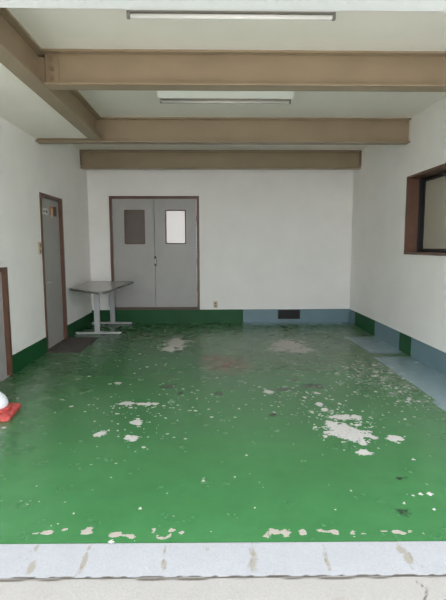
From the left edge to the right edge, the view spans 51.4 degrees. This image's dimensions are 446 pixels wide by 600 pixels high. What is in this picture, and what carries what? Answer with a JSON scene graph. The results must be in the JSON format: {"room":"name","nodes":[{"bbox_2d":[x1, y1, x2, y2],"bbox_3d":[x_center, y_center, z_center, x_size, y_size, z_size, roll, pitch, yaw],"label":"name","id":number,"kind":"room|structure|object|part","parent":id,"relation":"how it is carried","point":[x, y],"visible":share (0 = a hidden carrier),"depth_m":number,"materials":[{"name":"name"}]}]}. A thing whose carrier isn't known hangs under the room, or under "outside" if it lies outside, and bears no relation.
{"room":"garage","nodes":[
{"label":"garage","id":0,"kind":"room"},
{"bbox_2d":[0,117,91,354],"bbox_3d":[-2.426,-0.792,5.148,0.180,3.200,6.413,0,7,-1],"label":"wall","id":1,"kind":"structure","parent":0,"point":[28,167],"depth_m":5.76,"materials":[{"name":"white paint"}]},
{"bbox_2d":[0,267,12,381],"bbox_3d":[-2.383,0.290,4.603,0.154,1.195,0.880,0,7,-1],"label":"door","id":2,"kind":"structure","parent":1,"relation":"in","point":[6,362],"depth_m":4.98,"materials":[{"name":"brown paint"}]},
{"bbox_2d":[38,242,41,254],"bbox_3d":[-2.346,-0.662,5.934,0.014,0.160,0.110,0,7,-1],"label":"light switch","id":3,"kind":"object","parent":1,"relation":"attached to","point":[39,243],"visible":1,"depth_m":5.91,"materials":[{"name":"beige plastic"}]},
{"bbox_2d":[12,312,92,373],"bbox_3d":[-2.327,0.693,5.316,0.012,0.209,6.401,0,7,-1],"label":"baseboard","id":4,"kind":"structure","parent":1,"relation":"attached to","point":[21,359],"depth_m":5.85,"materials":[{"name":"green paint"}]},
{"bbox_2d":[39,192,67,351],"bbox_3d":[-2.421,-0.391,6.484,0.164,2.095,0.875,0,7,-1],"label":"door","id":5,"kind":"structure","parent":1,"relation":"in","point":[52,232],"depth_m":6.56,"materials":[{"name":"grey paint"}]},
{"bbox_2d":[42,208,47,214],"bbox_3d":[-2.394,-1.193,6.238,0.004,0.085,0.210,0,7,-1],"label":"door sign","id":6,"kind":"object","parent":5,"relation":"attached to","point":[44,210],"visible":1,"depth_m":6.24,"materials":[{"name":"white plastic"}]},
{"bbox_2d":[49,206,56,217],"bbox_3d":[-2.400,-1.239,6.543,0.005,0.165,0.275,0,7,-1],"label":"tag","id":7,"kind":"object","parent":5,"relation":"attached to","point":[52,209],"visible":1,"depth_m":6.51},
{"bbox_3d":[-2.431,0.644,6.604,0.140,0.011,0.785,0,7,-1],"label":"sill","id":8,"kind":"part","parent":5,"relation":"part of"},
{"bbox_2d":[87,169,353,309],"bbox_3d":[0.027,-1.184,8.476,5.232,3.200,0.180,0,7,-1],"label":"wall","id":9,"kind":"structure","parent":0,"point":[269,239],"depth_m":8.39,"materials":[{"name":"white paint"}]},
{"bbox_2d":[109,196,199,309],"bbox_3d":[-1.232,-0.846,8.448,1.609,2.054,0.138,0,7,-1],"label":"door","id":10,"kind":"structure","parent":9,"relation":"in","point":[154,240],"depth_m":8.41,"materials":[{"name":"grey paint"}]},
{"bbox_3d":[-1.230,0.150,8.563,1.609,0.050,0.138,0,7,-1],"label":"sill","id":11,"kind":"part","parent":10,"relation":"part of","materials":[{"name":"metal"}]},
{"bbox_2d":[92,309,348,322],"bbox_3d":[-0.027,0.296,8.549,4.752,0.243,0.012,0,7,-1],"label":"baseboard","id":12,"kind":"structure","parent":9,"relation":"attached to","point":[215,315],"depth_m":8.54,"materials":[{"name":"green paint"}]},
{"bbox_2d":[278,310,299,318],"bbox_3d":[1.219,0.266,8.560,0.410,0.170,0.014,0,7,-1],"label":"air vent","id":13,"kind":"object","parent":9,"relation":"attached to","point":[282,314],"visible":1,"depth_m":8.56,"materials":[{"name":"black metal"}]},
{"bbox_2d":[0,322,445,543],"bbox_3d":[0.043,0.787,5.370,4.752,0.001,6.444,0,7,-1],"label":"floor","id":14,"kind":"structure","parent":0,"point":[235,431],"depth_m":3.33,"materials":[{"name":"green paint"}]},
{"bbox_2d":[0,391,20,421],"bbox_3d":[-1.942,0.685,3.853,0.384,0.560,0.384,-1,7,-9],"label":"traffic cone","id":15,"kind":"object","parent":14,"relation":"on","point":[7,410],"visible":1,"depth_m":3.84,"materials":[{"name":"red plastic"}]},
{"bbox_2d":[47,337,98,352],"bbox_3d":[-2.128,0.638,6.653,0.436,0.008,1.040,0,7,-1],"label":"doormat","id":16,"kind":"object","parent":14,"relation":"on","point":[73,344],"visible":1,"depth_m":6.56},
{"bbox_2d":[69,281,132,334],"bbox_3d":[-1.988,0.157,7.476,0.753,0.775,1.980,0,7,-1],"label":"table","id":17,"kind":"object","parent":14,"relation":"on","point":[95,288],"visible":1,"depth_m":7.41,"materials":[{"name":"grey metal"}]},
{"bbox_3d":[-2.016,0.177,7.397,0.086,0.677,0.044,0,7,-1],"label":"leg","id":18,"kind":"part","parent":17,"relation":"part of","materials":[{"name":"grey metal"}]},
{"bbox_3d":[-1.997,0.066,8.362,0.086,0.677,0.044,0,7,-1],"label":"leg","id":19,"kind":"part","parent":17,"relation":"part of","materials":[{"name":"grey metal"}]},
{"bbox_2d":[0,575,445,599],"bbox_3d":[0.124,1.233,1.703,5.952,0.001,0.693,0,7,-1],"label":"apron","id":20,"kind":"object","parent":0,"point":[429,587],"visible":1,"depth_m":1.93,"materials":[{"name":"concrete"}]},
{"bbox_2d":[0,0,445,10],"bbox_3d":[0.153,-1.715,1.995,6.052,0.753,0.250,0,7,-1],"label":"wall","id":21,"kind":"structure","parent":0,"point":[337,5],"depth_m":2.11,"materials":[{"name":"white paint"}]},
{"bbox_2d":[0,541,445,577],"bbox_3d":[0.115,1.176,2.104,5.956,0.018,0.205,0,7,0],"label":"threshold","id":22,"kind":"object","parent":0,"point":[110,560],"visible":1,"depth_m":2.10,"materials":[{"name":"concrete"}]},
{"bbox_2d":[7,8,445,149],"bbox_3d":[0.033,-2.297,5.153,4.752,0.150,6.163,0,7,-1],"label":"ceiling","id":23,"kind":"structure","parent":0,"point":[50,28],"depth_m":3.68,"materials":[{"name":"white paint"}]},
{"bbox_2d":[0,63,86,137],"bbox_3d":[-1.942,-1.944,3.936,0.747,0.261,3.750,0,7,-1],"label":"soffit","id":24,"kind":"structure","parent":23,"relation":"attached to","point":[20,105],"depth_m":4.69,"materials":[{"name":"white paint"}]},
{"bbox_2d":[0,8,100,139],"bbox_3d":[-1.564,-1.938,3.945,0.150,0.278,3.750,0,7,-1],"label":"steel beam","id":25,"kind":"structure","parent":23,"relation":"attached to","point":[20,54],"depth_m":3.81,"materials":[{"name":"brown metal"}]},
{"bbox_3d":[-1.519,-1.914,3.867,0.064,0.212,0.012,0,7,-1],"label":"stiffener plate","id":26,"kind":"part","parent":25,"relation":"part of","materials":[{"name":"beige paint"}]},
{"bbox_2d":[80,150,361,169],"bbox_3d":[-0.026,-2.386,7.884,4.752,0.301,0.150,0,7,-1],"label":"steel beam","id":27,"kind":"structure","parent":23,"relation":"attached to","point":[89,159],"depth_m":7.86,"materials":[{"name":"brown metal"}]},
{"bbox_2d":[35,117,411,144],"bbox_3d":[0.017,-2.159,5.918,4.752,0.301,0.150,0,7,-1],"label":"steel beam","id":28,"kind":"structure","parent":23,"relation":"attached to","point":[111,130],"depth_m":5.91,"materials":[{"name":"brown metal"}]},
{"bbox_2d":[157,91,293,103],"bbox_3d":[0.028,-2.131,4.879,1.415,0.117,0.210,0,7,-1],"label":"ceiling lamp","id":29,"kind":"object","parent":23,"relation":"attached to","point":[195,97],"visible":0.98,"depth_m":4.84,"materials":[{"name":"white metal"}]},
{"bbox_2d":[123,9,338,20],"bbox_3d":[0.057,-1.921,3.066,1.417,0.117,0.210,0,7,-1],"label":"ceiling lamp","id":30,"kind":"object","parent":23,"relation":"attached to","point":[130,13],"visible":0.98,"depth_m":3.06,"materials":[{"name":"white metal"}]},
{"bbox_2d":[42,49,445,91],"bbox_3d":[0.476,-1.940,3.925,3.921,0.278,0.150,0,7,-1],"label":"steel beam","id":31,"kind":"structure","parent":23,"relation":"attached to","point":[66,69],"depth_m":3.90,"materials":[{"name":"brown metal"}]},
{"bbox_3d":[-1.427,-1.929,3.869,0.110,0.218,0.010,0,7,-1],"label":"splice plate","id":32,"kind":"part","parent":31,"relation":"part of","materials":[{"name":"beige paint"}]},
{"bbox_2d":[349,96,445,352],"bbox_3d":[2.564,-0.817,5.255,0.300,3.200,6.413,0,7,-1],"label":"wall","id":33,"kind":"structure","parent":0,"point":[405,293],"depth_m":6.35,"materials":[{"name":"white paint"}]},
{"bbox_2d":[349,309,445,375],"bbox_3d":[2.412,0.653,5.416,0.012,0.243,6.401,0,7,-1],"label":"baseboard","id":34,"kind":"structure","parent":33,"relation":"attached to","point":[430,356],"depth_m":6.13,"materials":[{"name":"blue paint"}]},
{"bbox_2d":[404,163,445,255],"bbox_3d":[2.548,-1.006,5.236,0.292,1.000,1.680,0,7,-1],"label":"window","id":35,"kind":"structure","parent":33,"relation":"in","point":[425,211],"depth_m":5.87,"materials":[{"name":"brown wood"}]},
{"bbox_3d":[2.484,-0.524,5.290,0.162,0.030,1.620,0,7,-1],"label":"sill","id":36,"kind":"part","parent":35,"relation":"part of","materials":[{"name":"brown wood"}]},
{"bbox_3d":[2.619,-1.045,5.575,0.035,0.940,0.940,0,7,-1],"label":"sash","id":37,"kind":"part","parent":35,"relation":"part of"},
{"bbox_3d":[2.617,-1.045,5.575,0.008,0.850,0.820,0,7,-1],"label":"pane","id":38,"kind":"part","parent":35,"relation":"part of","materials":[{"name":"beige glass"}]}
]}

